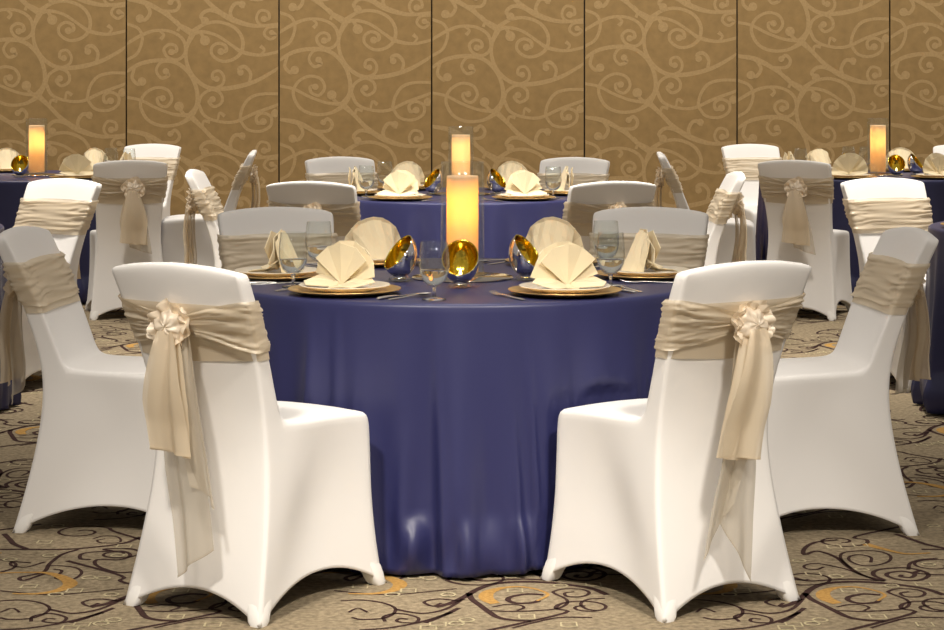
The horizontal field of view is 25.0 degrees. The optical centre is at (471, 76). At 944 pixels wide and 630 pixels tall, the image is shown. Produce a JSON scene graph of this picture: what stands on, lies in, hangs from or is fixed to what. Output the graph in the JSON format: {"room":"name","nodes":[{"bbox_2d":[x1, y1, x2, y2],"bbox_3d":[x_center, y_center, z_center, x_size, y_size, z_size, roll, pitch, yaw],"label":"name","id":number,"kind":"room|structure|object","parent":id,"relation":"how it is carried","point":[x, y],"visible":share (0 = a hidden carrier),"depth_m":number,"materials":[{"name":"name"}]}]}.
{"room":"event hall","nodes":[
{"label":"event hall","id":0,"kind":"room"},
{"bbox_2d":[0,0,943,217],"bbox_3d":[0.000,-0.400,17.058,18.000,3.600,0.123,0,0,0],"label":"wall","id":1,"kind":"structure","parent":0,"point":[622,83],"depth_m":17.00,"materials":[{"name":"brown"}]},
{"bbox_2d":[0,303,943,629],"bbox_3d":[0.000,1.399,9.800,18.000,0.001,15.600,0,0,0],"label":"floor","id":2,"kind":"structure","parent":0,"point":[72,569],"depth_m":5.88,"materials":[{"name":"beige carpet"}]},
{"bbox_2d":[0,224,20,409],"bbox_3d":[-2.749,1.016,8.971,1.643,0.763,1.653,0,0,0],"label":"banquet table","id":3,"kind":"object","parent":2,"relation":"on","point":[5,390],"visible":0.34,"depth_m":8.96,"materials":[{"name":"blue"}]},
{"bbox_2d":[0,170,95,303],"bbox_3d":[-2.837,1.016,13.739,1.604,0.763,1.662,0,0,-10],"label":"banquet table","id":4,"kind":"object","parent":2,"relation":"on","point":[12,188],"visible":0.09,"depth_m":13.07,"materials":[{"name":"blue"}]},
{"bbox_2d":[0,169,28,172],"bbox_3d":[-3.120,0.626,14.246,0.333,0.016,0.333,0,0,-32],"label":"charger plate","id":5,"kind":"object","parent":4,"relation":"on","point":[1,171],"visible":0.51,"depth_m":14.10,"materials":[{"name":"gold metal"}]},
{"bbox_3d":[-3.120,0.616,14.246,0.269,0.019,0.269,0,0,-32],"label":"dinner plate","id":6,"kind":"object","parent":5,"relation":"on","visible":0},
{"bbox_2d":[0,148,18,168],"bbox_3d":[-3.118,0.543,14.242,0.236,0.142,0.160,0,0,-32],"label":"napkin","id":7,"kind":"object","parent":6,"relation":"on","point":[7,155],"visible":0.76,"depth_m":14.21,"materials":[{"name":"beige fabric"}]},
{"bbox_2d":[11,155,28,177],"bbox_3d":[-2.854,0.564,13.455,0.112,0.142,0.102,0,0,5],"label":"votive holder","id":8,"kind":"object","parent":4,"relation":"on","point":[21,162],"visible":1,"depth_m":13.48,"materials":[{"name":"gold metal"}]},
{"bbox_2d":[12,173,55,175],"bbox_3d":[-2.810,0.631,13.750,0.320,0.006,0.320,0,0,0],"label":"tray","id":9,"kind":"object","parent":4,"relation":"on","point":[25,174],"visible":0.84,"depth_m":13.73,"materials":[{"name":"silver"}]},
{"bbox_3d":[-2.810,0.448,13.750,0.138,0.360,0.138,0,0,0],"label":"glass cylinder","id":10,"kind":"object","parent":9,"relation":"on","visible":0},
{"bbox_2d":[29,125,44,172],"bbox_3d":[-2.810,0.464,13.750,0.100,0.305,0.100,0,0,0],"label":"pillar candle","id":11,"kind":"object","parent":10,"relation":"in","point":[36,132],"visible":1,"depth_m":13.71,"materials":[{"name":"wax"}]},
{"bbox_2d":[49,176,90,178],"bbox_3d":[-2.466,0.626,13.277,0.333,0.016,0.333,0,0,-36],"label":"charger plate","id":12,"kind":"object","parent":4,"relation":"on","point":[49,176],"visible":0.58,"depth_m":13.13,"materials":[{"name":"gold metal"}]},
{"bbox_2d":[55,174,92,176],"bbox_3d":[-2.466,0.617,13.277,0.269,0.019,0.269,0,0,-36],"label":"dinner plate","id":13,"kind":"object","parent":12,"relation":"on","point":[59,175],"visible":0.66,"depth_m":13.17,"materials":[{"name":"beige"}]},
{"bbox_2d":[59,154,92,174],"bbox_3d":[-2.469,0.547,13.281,0.236,0.134,0.160,0,0,-36],"label":"napkin","id":14,"kind":"object","parent":13,"relation":"on","point":[74,164],"visible":0.98,"depth_m":13.26,"materials":[{"name":"beige fabric"}]},
{"bbox_3d":[-2.518,0.626,14.257,0.333,0.016,0.333,0,0,30],"label":"charger plate","id":15,"kind":"object","parent":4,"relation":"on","visible":0},
{"bbox_3d":[-2.518,0.616,14.257,0.269,0.019,0.269,0,0,30],"label":"dinner plate","id":16,"kind":"object","parent":15,"relation":"on","visible":0},
{"bbox_2d":[84,148,107,167],"bbox_3d":[-2.520,0.543,14.252,0.236,0.142,0.160,0,0,30],"label":"napkin","id":17,"kind":"object","parent":16,"relation":"on","point":[95,155],"visible":0.48,"depth_m":14.21,"materials":[{"name":"beige fabric"}]},
{"bbox_2d":[13,178,101,378],"bbox_3d":[-2.055,0.939,9.763,0.460,0.925,0.673,0,0,30],"label":"banquet chair","id":18,"kind":"object","parent":2,"relation":"on","point":[65,207],"visible":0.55,"depth_m":9.89,"materials":[{"name":"white"}]},
{"bbox_2d":[0,226,155,532],"bbox_3d":[-1.149,0.939,6.736,0.674,0.925,0.460,0,0,7],"label":"banquet chair","id":19,"kind":"object","parent":2,"relation":"on","point":[93,449],"visible":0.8,"depth_m":6.56,"materials":[{"name":"white"}]},
{"bbox_2d":[85,160,167,319],"bbox_3d":[-2.029,0.939,12.532,0.460,0.925,0.673,0,0,-13],"label":"banquet chair","id":20,"kind":"object","parent":2,"relation":"on","point":[129,208],"visible":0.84,"depth_m":12.30,"materials":[{"name":"white"}]},
{"bbox_2d":[123,144,180,218],"bbox_3d":[-2.348,0.939,14.938,0.460,0.925,0.674,0,0,14],"label":"banquet chair","id":21,"kind":"object","parent":2,"relation":"on","point":[168,154],"visible":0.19,"depth_m":15.14,"materials":[{"name":"white"}]},
{"bbox_2d":[183,169,223,267],"bbox_3d":[-1.150,0.939,11.001,0.674,0.925,0.460,0,0,1],"label":"banquet chair","id":22,"kind":"object","parent":2,"relation":"on","point":[202,197],"visible":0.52,"depth_m":10.93,"materials":[{"name":"white"}]},
{"bbox_2d":[161,150,259,266],"bbox_3d":[-1.720,0.939,13.904,0.673,0.925,0.460,0,0,-5],"label":"banquet chair","id":23,"kind":"object","parent":2,"relation":"on","point":[172,245],"visible":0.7,"depth_m":13.72,"materials":[{"name":"white"}]},
{"bbox_2d":[112,262,386,627],"bbox_3d":[-0.607,0.939,5.727,0.460,0.925,0.676,0,0,32],"label":"banquet chair","id":24,"kind":"object","parent":2,"relation":"on","point":[253,494],"visible":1,"depth_m":5.52,"materials":[{"name":"white"}]},
{"bbox_2d":[217,207,337,270],"bbox_3d":[-0.648,0.939,7.538,0.460,0.925,0.674,0,0,-15],"label":"banquet chair","id":25,"kind":"object","parent":2,"relation":"on","point":[243,236],"visible":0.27,"depth_m":7.76,"materials":[{"name":"white"}]},
{"bbox_2d":[266,181,360,241],"bbox_3d":[-0.672,0.939,10.052,0.460,0.925,0.674,0,0,14],"label":"banquet chair","id":26,"kind":"object","parent":2,"relation":"on","point":[340,199],"visible":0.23,"depth_m":9.76,"materials":[{"name":"white"}]},
{"bbox_2d":[305,156,377,188],"bbox_3d":[-0.697,0.939,12.487,0.460,0.925,0.674,0,0,-20],"label":"banquet chair","id":27,"kind":"object","parent":2,"relation":"on","point":[324,169],"visible":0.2,"depth_m":12.71,"materials":[{"name":"white"}]},
{"bbox_2d":[249,258,673,578],"bbox_3d":[-0.018,1.016,6.710,1.646,0.763,1.695,0,0,0],"label":"banquet table","id":28,"kind":"object","parent":2,"relation":"on","point":[462,396],"visible":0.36,"depth_m":5.97,"materials":[{"name":"blue"}]},
{"bbox_2d":[247,272,318,280],"bbox_3d":[-0.615,0.626,6.720,0.333,0.016,0.333,0,0,0],"label":"charger plate","id":29,"kind":"object","parent":28,"relation":"on","point":[311,275],"visible":0.23,"depth_m":6.59,"materials":[{"name":"gold metal"}]},
{"bbox_2d":[234,266,316,277],"bbox_3d":[-0.615,0.617,6.720,0.269,0.019,0.269,0,0,0],"label":"dinner plate","id":30,"kind":"object","parent":29,"relation":"on","point":[274,273],"visible":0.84,"depth_m":6.65,"materials":[{"name":"beige"}]},
{"bbox_2d":[248,229,303,272],"bbox_3d":[-0.610,0.547,6.719,0.160,0.134,0.236,0,0,8],"label":"napkin","id":31,"kind":"object","parent":30,"relation":"on","point":[278,246],"visible":0.89,"depth_m":6.67,"materials":[{"name":"beige fabric"}]},
{"bbox_2d":[280,232,306,287],"bbox_3d":[-0.540,0.552,6.435,0.089,0.166,0.089,0,0,0],"label":"wine glass","id":32,"kind":"object","parent":28,"relation":"on","point":[291,265],"visible":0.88,"depth_m":6.41,"materials":[{"name":"glass"}]},
{"bbox_2d":[306,246,326,264],"bbox_3d":[-0.497,0.552,6.911,0.089,0.166,0.089,0,0,0],"label":"wine glass","id":33,"kind":"object","parent":28,"relation":"on","point":[313,251],"visible":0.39,"depth_m":6.88,"materials":[{"name":"glass"}]},
{"bbox_2d":[288,284,400,296],"bbox_3d":[-0.374,0.626,6.247,0.333,0.016,0.333,0,0,36],"label":"charger plate","id":34,"kind":"object","parent":28,"relation":"on","point":[391,288],"visible":0.58,"depth_m":6.15,"materials":[{"name":"gold metal"}]},
{"bbox_2d":[299,281,389,292],"bbox_3d":[-0.374,0.617,6.247,0.269,0.019,0.269,0,0,36],"label":"dinner plate","id":35,"kind":"object","parent":34,"relation":"on","point":[377,285],"visible":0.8,"depth_m":6.17,"materials":[{"name":"beige"}]},
{"bbox_2d":[304,241,374,287],"bbox_3d":[-0.371,0.547,6.251,0.236,0.134,0.160,0,0,36],"label":"napkin","id":36,"kind":"object","parent":35,"relation":"on","point":[344,264],"visible":0.99,"depth_m":6.23,"materials":[{"name":"beige fabric"}]},
{"bbox_2d":[374,258,420,266],"bbox_3d":[-0.340,0.626,7.216,0.333,0.016,0.333,0,0,-32],"label":"charger plate","id":37,"kind":"object","parent":28,"relation":"on","point":[418,259],"visible":0.07,"depth_m":7.08,"materials":[{"name":"gold metal"}]},
{"bbox_2d":[372,259,384,263],"bbox_3d":[-0.340,0.617,7.216,0.269,0.019,0.269,0,0,-32],"label":"dinner plate","id":38,"kind":"object","parent":37,"relation":"on","point":[376,261],"visible":0.08,"depth_m":7.10,"materials":[{"name":"beige"}]},
{"bbox_2d":[344,217,400,258],"bbox_3d":[-0.338,0.543,7.212,0.236,0.142,0.160,0,0,-32],"label":"napkin","id":39,"kind":"object","parent":38,"relation":"on","point":[377,235],"visible":0.77,"depth_m":7.17,"materials":[{"name":"beige fabric"}]},
{"bbox_2d":[384,235,417,280],"bbox_3d":[-0.220,0.564,6.628,0.102,0.142,0.112,0,0,-28],"label":"votive holder","id":40,"kind":"object","parent":28,"relation":"on","point":[400,261],"visible":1,"depth_m":6.61,"materials":[{"name":"gold metal"}]},
{"bbox_2d":[387,292,430,299],"bbox_3d":[-0.180,0.630,6.123,0.037,0.009,0.179,0,0,41],"label":"spoon","id":41,"kind":"object","parent":28,"relation":"on","point":[422,293],"visible":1,"depth_m":6.14,"materials":[{"name":"silver metal"}]},
{"bbox_2d":[419,242,449,300],"bbox_3d":[-0.108,0.552,6.072,0.089,0.166,0.089,0,0,0],"label":"wine glass","id":42,"kind":"object","parent":28,"relation":"on","point":[431,276],"visible":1,"depth_m":6.05,"materials":[{"name":"glass"}]},
{"bbox_2d":[442,240,478,287],"bbox_3d":[-0.035,0.564,6.430,0.112,0.142,0.102,0,0,6],"label":"votive holder","id":43,"kind":"object","parent":28,"relation":"on","point":[463,254],"visible":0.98,"depth_m":6.46,"materials":[{"name":"gold metal"}]},
{"bbox_2d":[412,272,512,282],"bbox_3d":[-0.030,0.631,6.720,0.320,0.006,0.320,0,0,0],"label":"tray","id":44,"kind":"object","parent":28,"relation":"on","point":[487,276],"visible":0.5,"depth_m":6.67,"materials":[{"name":"silver"}]},
{"bbox_3d":[-0.030,0.448,6.720,0.138,0.360,0.138,0,0,0],"label":"glass cylinder","id":45,"kind":"object","parent":44,"relation":"on","visible":0},
{"bbox_2d":[447,175,477,272],"bbox_3d":[-0.030,0.464,6.720,0.100,0.305,0.100,0,0,0],"label":"pillar candle","id":46,"kind":"object","parent":45,"relation":"in","point":[462,190],"visible":0.69,"depth_m":6.68,"materials":[{"name":"wax"}]},
{"bbox_2d":[509,234,537,278],"bbox_3d":[0.165,0.564,6.657,0.102,0.142,0.112,0,0,28],"label":"votive holder","id":47,"kind":"object","parent":28,"relation":"on","point":[523,256],"visible":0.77,"depth_m":6.64,"materials":[{"name":"gold metal"}]},
{"bbox_2d":[506,257,599,263],"bbox_3d":[0.280,0.626,7.216,0.333,0.016,0.333,0,0,32],"label":"charger plate","id":48,"kind":"object","parent":28,"relation":"on","point":[507,259],"visible":0.07,"depth_m":7.22,"materials":[{"name":"gold metal"}]},
{"bbox_3d":[0.280,0.616,7.216,0.269,0.019,0.269,0,0,32],"label":"dinner plate","id":49,"kind":"object","parent":48,"relation":"on","visible":0},
{"bbox_2d":[526,217,583,253],"bbox_3d":[0.278,0.543,7.212,0.236,0.142,0.160,0,0,32],"label":"napkin","id":50,"kind":"object","parent":49,"relation":"on","point":[547,231],"visible":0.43,"depth_m":7.18,"materials":[{"name":"beige fabric"}]},
{"bbox_2d":[508,285,621,297],"bbox_3d":[0.271,0.626,6.219,0.333,0.016,0.333,0,0,-31],"label":"charger plate","id":51,"kind":"object","parent":28,"relation":"on","point":[517,289],"visible":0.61,"depth_m":6.12,"materials":[{"name":"gold metal"}]},
{"bbox_2d":[519,282,610,293],"bbox_3d":[0.271,0.617,6.219,0.269,0.019,0.269,0,0,-31],"label":"dinner plate","id":52,"kind":"object","parent":51,"relation":"on","point":[528,285],"visible":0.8,"depth_m":6.13,"materials":[{"name":"beige"}]},
{"bbox_2d":[530,241,606,288],"bbox_3d":[0.269,0.547,6.223,0.236,0.133,0.160,0,0,-31],"label":"napkin","id":53,"kind":"object","parent":52,"relation":"on","point":[563,264],"visible":1,"depth_m":6.20,"materials":[{"name":"beige fabric"}]},
{"bbox_2d":[592,221,618,270],"bbox_3d":[0.436,0.552,6.947,0.089,0.166,0.089,0,0,0],"label":"wine glass","id":54,"kind":"object","parent":28,"relation":"on","point":[603,251],"visible":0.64,"depth_m":6.92,"materials":[{"name":"glass"}]},
{"bbox_2d":[596,232,624,287],"bbox_3d":[0.419,0.552,6.430,0.089,0.166,0.089,0,0,0],"label":"wine glass","id":55,"kind":"object","parent":28,"relation":"on","point":[608,265],"visible":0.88,"depth_m":6.41,"materials":[{"name":"glass"}]},
{"bbox_2d":[597,270,675,280],"bbox_3d":[0.555,0.626,6.740,0.333,0.016,0.333,0,0,-2],"label":"charger plate","id":56,"kind":"object","parent":28,"relation":"on","point":[600,272],"visible":0.37,"depth_m":6.62,"materials":[{"name":"gold metal"}]},
{"bbox_2d":[616,265,688,276],"bbox_3d":[0.555,0.617,6.740,0.269,0.019,0.269,0,0,-2],"label":"dinner plate","id":57,"kind":"object","parent":56,"relation":"on","point":[647,272],"visible":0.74,"depth_m":6.66,"materials":[{"name":"beige"}]},
{"bbox_2d":[620,229,676,271],"bbox_3d":[0.550,0.547,6.740,0.160,0.133,0.236,0,0,-10],"label":"napkin","id":58,"kind":"object","parent":57,"relation":"on","point":[644,250],"visible":1,"depth_m":6.69,"materials":[{"name":"beige fabric"}]},
{"bbox_2d":[357,187,567,257],"bbox_3d":[-0.070,1.016,11.485,1.656,0.763,1.655,0,0,0],"label":"banquet table","id":59,"kind":"object","parent":2,"relation":"on","point":[425,222],"visible":0.12,"depth_m":10.77,"materials":[{"name":"blue"}]},
{"bbox_2d":[359,180,373,196],"bbox_3d":[-0.560,0.552,11.280,0.089,0.166,0.089,0,0,0],"label":"wine glass","id":60,"kind":"object","parent":59,"relation":"on","point":[366,184],"visible":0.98,"depth_m":11.25,"materials":[{"name":"glass"}]},
{"bbox_2d":[357,190,379,195],"bbox_3d":[-0.645,0.626,11.500,0.333,0.016,0.333,0,0,0],"label":"charger plate","id":61,"kind":"object","parent":59,"relation":"on","point":[376,191],"visible":0.27,"depth_m":11.40,"materials":[{"name":"gold metal"}]},
{"bbox_2d":[356,188,376,192],"bbox_3d":[-0.645,0.617,11.500,0.269,0.019,0.269,0,0,0],"label":"dinner plate","id":62,"kind":"object","parent":61,"relation":"on","point":[369,190],"visible":0.27,"depth_m":11.42,"materials":[{"name":"beige"}]},
{"bbox_2d":[348,166,364,190],"bbox_3d":[-0.640,0.547,11.500,0.160,0.134,0.236,0,0,0],"label":"napkin","id":63,"kind":"object","parent":62,"relation":"on","point":[357,177],"visible":0.68,"depth_m":11.44,"materials":[{"name":"beige fabric"}]},
{"bbox_2d":[368,196,431,200],"bbox_3d":[-0.370,0.626,11.004,0.333,0.016,0.333,0,0,32],"label":"charger plate","id":64,"kind":"object","parent":59,"relation":"on","point":[372,197],"visible":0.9,"depth_m":10.88,"materials":[{"name":"gold metal"}]},
{"bbox_2d":[375,193,425,197],"bbox_3d":[-0.370,0.617,11.004,0.269,0.019,0.269,0,0,32],"label":"dinner plate","id":65,"kind":"object","parent":64,"relation":"on","point":[417,195],"visible":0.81,"depth_m":10.91,"materials":[{"name":"beige"}]},
{"bbox_2d":[377,170,418,195],"bbox_3d":[-0.367,0.547,11.008,0.236,0.134,0.160,0,0,32],"label":"napkin","id":66,"kind":"object","parent":65,"relation":"on","point":[399,182],"visible":1,"depth_m":10.99,"materials":[{"name":"beige fabric"}]},
{"bbox_2d":[424,169,442,193],"bbox_3d":[-0.205,0.564,11.453,0.102,0.142,0.112,0,0,-28],"label":"votive holder","id":67,"kind":"object","parent":59,"relation":"on","point":[433,183],"visible":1,"depth_m":11.43,"materials":[{"name":"gold metal"}]},
{"bbox_2d":[432,192,489,195],"bbox_3d":[-0.060,0.631,11.500,0.320,0.006,0.320,0,0,0],"label":"tray","id":68,"kind":"object","parent":59,"relation":"on","point":[438,193],"visible":0.5,"depth_m":11.45,"materials":[{"name":"silver"}]},
{"bbox_3d":[-0.060,0.448,11.500,0.138,0.360,0.138,0,0,0],"label":"glass cylinder","id":69,"kind":"object","parent":68,"relation":"on","visible":0},
{"bbox_2d":[452,134,469,174],"bbox_3d":[-0.060,0.464,11.500,0.100,0.305,0.100,0,0,0],"label":"pillar candle","id":70,"kind":"object","parent":69,"relation":"in","point":[460,142],"visible":0.73,"depth_m":11.46,"materials":[{"name":"wax"}]},
{"bbox_2d":[487,168,505,193],"bbox_3d":[0.130,0.564,11.473,0.102,0.142,0.112,0,0,28],"label":"votive holder","id":71,"kind":"object","parent":59,"relation":"on","point":[496,183],"visible":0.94,"depth_m":11.45,"materials":[{"name":"gold metal"}]},
{"bbox_2d":[492,195,555,200],"bbox_3d":[0.267,0.626,11.015,0.333,0.016,0.333,0,0,-34],"label":"charger plate","id":72,"kind":"object","parent":59,"relation":"on","point":[497,196],"visible":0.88,"depth_m":10.90,"materials":[{"name":"gold metal"}]},
{"bbox_2d":[498,193,548,197],"bbox_3d":[0.267,0.617,11.015,0.269,0.019,0.269,0,0,-34],"label":"dinner plate","id":73,"kind":"object","parent":72,"relation":"on","point":[505,195],"visible":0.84,"depth_m":10.92,"materials":[{"name":"beige"}]},
{"bbox_2d":[505,170,546,195],"bbox_3d":[0.265,0.547,11.019,0.236,0.133,0.160,0,0,-34],"label":"napkin","id":74,"kind":"object","parent":73,"relation":"on","point":[521,182],"visible":1,"depth_m":11.00,"materials":[{"name":"beige fabric"}]},
{"bbox_2d":[545,176,561,198],"bbox_3d":[0.425,0.552,11.139,0.089,0.166,0.089,0,0,0],"label":"wine glass","id":75,"kind":"object","parent":59,"relation":"on","point":[550,185],"visible":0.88,"depth_m":11.11,"materials":[{"name":"glass"}]},
{"bbox_2d":[544,190,567,195],"bbox_3d":[0.525,0.626,11.500,0.333,0.016,0.333,0,0,0],"label":"charger plate","id":76,"kind":"object","parent":59,"relation":"on","point":[548,192],"visible":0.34,"depth_m":11.38,"materials":[{"name":"gold metal"}]},
{"bbox_2d":[544,188,568,192],"bbox_3d":[0.525,0.617,11.500,0.269,0.019,0.269,0,0,0],"label":"dinner plate","id":77,"kind":"object","parent":76,"relation":"on","point":[566,190],"visible":0.34,"depth_m":11.42,"materials":[{"name":"beige"}]},
{"bbox_2d":[556,166,573,190],"bbox_3d":[0.520,0.547,11.500,0.160,0.134,0.236,0,0,0],"label":"napkin","id":78,"kind":"object","parent":77,"relation":"on","point":[565,174],"visible":0.7,"depth_m":11.44,"materials":[{"name":"beige fabric"}]},
{"bbox_3d":[-0.370,0.626,11.996,0.333,0.016,0.333,0,0,-32],"label":"charger plate","id":79,"kind":"object","parent":59,"relation":"on","visible":0},
{"bbox_3d":[-0.370,0.616,11.996,0.269,0.019,0.269,0,0,-32],"label":"dinner plate","id":80,"kind":"object","parent":79,"relation":"on","visible":0},
{"bbox_2d":[391,161,424,185],"bbox_3d":[-0.367,0.543,11.992,0.236,0.142,0.160,0,0,-32],"label":"napkin","id":81,"kind":"object","parent":80,"relation":"on","point":[413,168],"visible":0.35,"depth_m":11.98,"materials":[{"name":"beige fabric"}]},
{"bbox_3d":[0.233,0.626,12.007,0.333,0.016,0.333,0,0,30],"label":"charger plate","id":82,"kind":"object","parent":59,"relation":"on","visible":0},
{"bbox_3d":[0.233,0.616,12.007,0.269,0.019,0.269,0,0,30],"label":"dinner plate","id":83,"kind":"object","parent":82,"relation":"on","visible":0},
{"bbox_2d":[497,161,527,183],"bbox_3d":[0.230,0.543,12.002,0.236,0.142,0.160,0,0,30],"label":"napkin","id":84,"kind":"object","parent":83,"relation":"on","point":[506,169],"visible":0.28,"depth_m":11.98,"materials":[{"name":"beige fabric"}]},
{"bbox_2d":[537,157,609,188],"bbox_3d":[0.517,0.939,12.407,0.460,0.925,0.674,0,0,20],"label":"banquet chair","id":85,"kind":"object","parent":2,"relation":"on","point":[585,170],"visible":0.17,"depth_m":12.63,"materials":[{"name":"white"}]},
{"bbox_2d":[562,181,655,251],"bbox_3d":[0.552,0.939,10.053,0.460,0.925,0.674,0,0,-20],"label":"banquet chair","id":86,"kind":"object","parent":2,"relation":"on","point":[583,200],"visible":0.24,"depth_m":9.77,"materials":[{"name":"white"}]},
{"bbox_2d":[589,207,708,268],"bbox_3d":[0.583,0.939,7.538,0.460,0.925,0.674,0,0,15],"label":"banquet chair","id":87,"kind":"object","parent":2,"relation":"on","point":[682,236],"visible":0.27,"depth_m":7.76,"materials":[{"name":"white"}]},
{"bbox_2d":[539,260,811,622],"bbox_3d":[0.561,0.939,5.777,0.460,0.925,0.676,0,0,-32],"label":"banquet chair","id":88,"kind":"object","parent":2,"relation":"on","point":[671,491],"visible":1,"depth_m":5.58,"materials":[{"name":"white"}]},
{"bbox_2d":[653,152,755,263],"bbox_3d":[1.490,0.939,13.554,0.673,0.925,0.460,0,0,5],"label":"banquet chair","id":89,"kind":"object","parent":2,"relation":"on","point":[726,246],"visible":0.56,"depth_m":13.37,"materials":[{"name":"white"}]},
{"bbox_2d":[704,171,746,265],"bbox_3d":[1.050,0.939,10.751,0.673,0.925,0.460,0,0,-1],"label":"banquet chair","id":90,"kind":"object","parent":2,"relation":"on","point":[727,200],"visible":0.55,"depth_m":10.68,"materials":[{"name":"white"}]},
{"bbox_2d":[721,144,781,234],"bbox_3d":[2.048,0.939,14.898,0.460,0.925,0.673,0,0,-14],"label":"banquet chair","id":91,"kind":"object","parent":2,"relation":"on","point":[745,158],"visible":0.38,"depth_m":15.07,"materials":[{"name":"white"}]},
{"bbox_2d":[758,160,852,320],"bbox_3d":[1.961,0.939,12.534,0.460,0.925,0.674,0,0,22],"label":"banquet chair","id":92,"kind":"object","parent":2,"relation":"on","point":[798,195],"visible":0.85,"depth_m":12.32,"materials":[{"name":"white"}]},
{"bbox_2d":[755,170,943,302],"bbox_3d":[2.647,1.016,13.790,1.658,0.763,1.690,0,0,0],"label":"banquet table","id":93,"kind":"object","parent":2,"relation":"on","point":[934,188],"visible":0.17,"depth_m":13.12,"materials":[{"name":"blue"}]},
{"bbox_2d":[834,176,876,178],"bbox_3d":[2.355,0.626,13.284,0.333,0.016,0.333,0,0,28],"label":"charger plate","id":94,"kind":"object","parent":93,"relation":"on","point":[867,176],"visible":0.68,"depth_m":13.14,"materials":[{"name":"gold metal"}]},
{"bbox_2d":[832,174,870,176],"bbox_3d":[2.355,0.617,13.284,0.269,0.019,0.269,0,0,28],"label":"dinner plate","id":95,"kind":"object","parent":94,"relation":"on","point":[863,175],"visible":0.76,"depth_m":13.18,"materials":[{"name":"beige"}]},
{"bbox_2d":[832,153,867,174],"bbox_3d":[2.358,0.543,13.288,0.236,0.142,0.160,0,0,28],"label":"napkin","id":96,"kind":"object","parent":95,"relation":"on","point":[847,163],"visible":0.97,"depth_m":13.27,"materials":[{"name":"beige fabric"}]},
{"bbox_2d":[866,173,902,175],"bbox_3d":[2.630,0.631,13.800,0.320,0.006,0.320,0,0,0],"label":"tray","id":97,"kind":"object","parent":93,"relation":"on","point":[872,174],"visible":0.67,"depth_m":13.73,"materials":[{"name":"silver"}]},
{"bbox_3d":[2.630,0.448,13.800,0.138,0.360,0.138,0,0,0],"label":"glass cylinder","id":98,"kind":"object","parent":97,"relation":"on","visible":0},
{"bbox_2d":[870,125,885,171],"bbox_3d":[2.630,0.464,13.800,0.100,0.305,0.100,0,0,0],"label":"pillar candle","id":99,"kind":"object","parent":98,"relation":"in","point":[877,132],"visible":1,"depth_m":13.76,"materials":[{"name":"wax"}]},
{"bbox_2d":[887,155,904,175],"bbox_3d":[2.690,0.564,13.505,0.112,0.142,0.102,0,0,-4],"label":"votive holder","id":100,"kind":"object","parent":93,"relation":"on","point":[894,161],"visible":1,"depth_m":13.53,"materials":[{"name":"gold metal"}]},
{"bbox_2d":[907,153,922,174],"bbox_3d":[2.860,0.564,13.742,0.102,0.142,0.112,0,0,28],"label":"votive holder","id":101,"kind":"object","parent":93,"relation":"on","point":[915,166],"visible":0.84,"depth_m":13.72,"materials":[{"name":"gold metal"}]},
{"bbox_2d":[911,175,943,178],"bbox_3d":[2.905,0.626,13.284,0.333,0.016,0.333,0,0,-28],"label":"charger plate","id":102,"kind":"object","parent":93,"relation":"on","point":[915,176],"visible":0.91,"depth_m":13.16,"materials":[{"name":"gold metal"}]},
{"bbox_2d":[916,173,943,176],"bbox_3d":[2.905,0.617,13.284,0.269,0.019,0.269,0,0,-28],"label":"dinner plate","id":103,"kind":"object","parent":102,"relation":"on","point":[921,175],"visible":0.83,"depth_m":13.19,"materials":[{"name":"beige"}]},
{"bbox_2d":[922,153,943,174],"bbox_3d":[2.902,0.543,13.288,0.236,0.142,0.160,0,0,-28],"label":"napkin","id":104,"kind":"object","parent":103,"relation":"on","point":[934,163],"visible":1,"depth_m":13.27,"materials":[{"name":"beige fabric"}]},
{"bbox_3d":[2.886,0.626,14.326,0.333,0.016,0.333,0,0,26],"label":"charger plate","id":105,"kind":"object","parent":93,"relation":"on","visible":0},
{"bbox_3d":[2.886,0.616,14.326,0.269,0.019,0.269,0,0,26],"label":"dinner plate","id":106,"kind":"object","parent":105,"relation":"on","visible":0},
{"bbox_2d":[886,147,913,167],"bbox_3d":[2.884,0.543,14.322,0.236,0.142,0.160,0,0,26],"label":"napkin","id":107,"kind":"object","parent":106,"relation":"on","point":[904,153],"visible":0.3,"depth_m":14.30,"materials":[{"name":"beige fabric"}]},
{"bbox_3d":[2.320,0.626,14.296,0.333,0.016,0.333,0,0,-32],"label":"charger plate","id":108,"kind":"object","parent":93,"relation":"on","visible":0},
{"bbox_3d":[2.320,0.616,14.296,0.269,0.019,0.269,0,0,-32],"label":"dinner plate","id":109,"kind":"object","parent":108,"relation":"on","visible":0},
{"bbox_2d":[805,149,830,163],"bbox_3d":[2.322,0.547,14.292,0.236,0.133,0.160,0,0,-32],"label":"napkin","id":110,"kind":"object","parent":109,"relation":"on","point":[819,155],"visible":0.51,"depth_m":14.26,"materials":[{"name":"beige fabric"}]},
{"bbox_2d":[768,227,938,535],"bbox_3d":[1.104,0.939,6.696,0.674,0.925,0.460,0,0,-7],"label":"banquet chair","id":111,"kind":"object","parent":2,"relation":"on","point":[831,443],"visible":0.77,"depth_m":6.51,"materials":[{"name":"white"}]},
{"bbox_2d":[840,177,932,392],"bbox_3d":[2.026,0.939,9.818,0.460,0.925,0.673,0,0,-17],"label":"banquet chair","id":112,"kind":"object","parent":2,"relation":"on","point":[873,206],"visible":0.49,"depth_m":10.00,"materials":[{"name":"white"}]},
{"bbox_2d":[911,221,943,413],"bbox_3d":[2.692,1.016,8.968,1.655,0.763,1.657,0,0,0],"label":"banquet table","id":113,"kind":"object","parent":2,"relation":"on","point":[929,393],"visible":0.68,"depth_m":8.81,"materials":[{"name":"blue"}]},
{"bbox_2d":[933,145,943,154],"bbox_3d":[3.432,0.939,14.898,0.460,0.925,0.674,0,0,14],"label":"banquet chair","id":114,"kind":"object","parent":2,"relation":"on","point":[937,149],"visible":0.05,"depth_m":15.19,"materials":[{"name":"white"}]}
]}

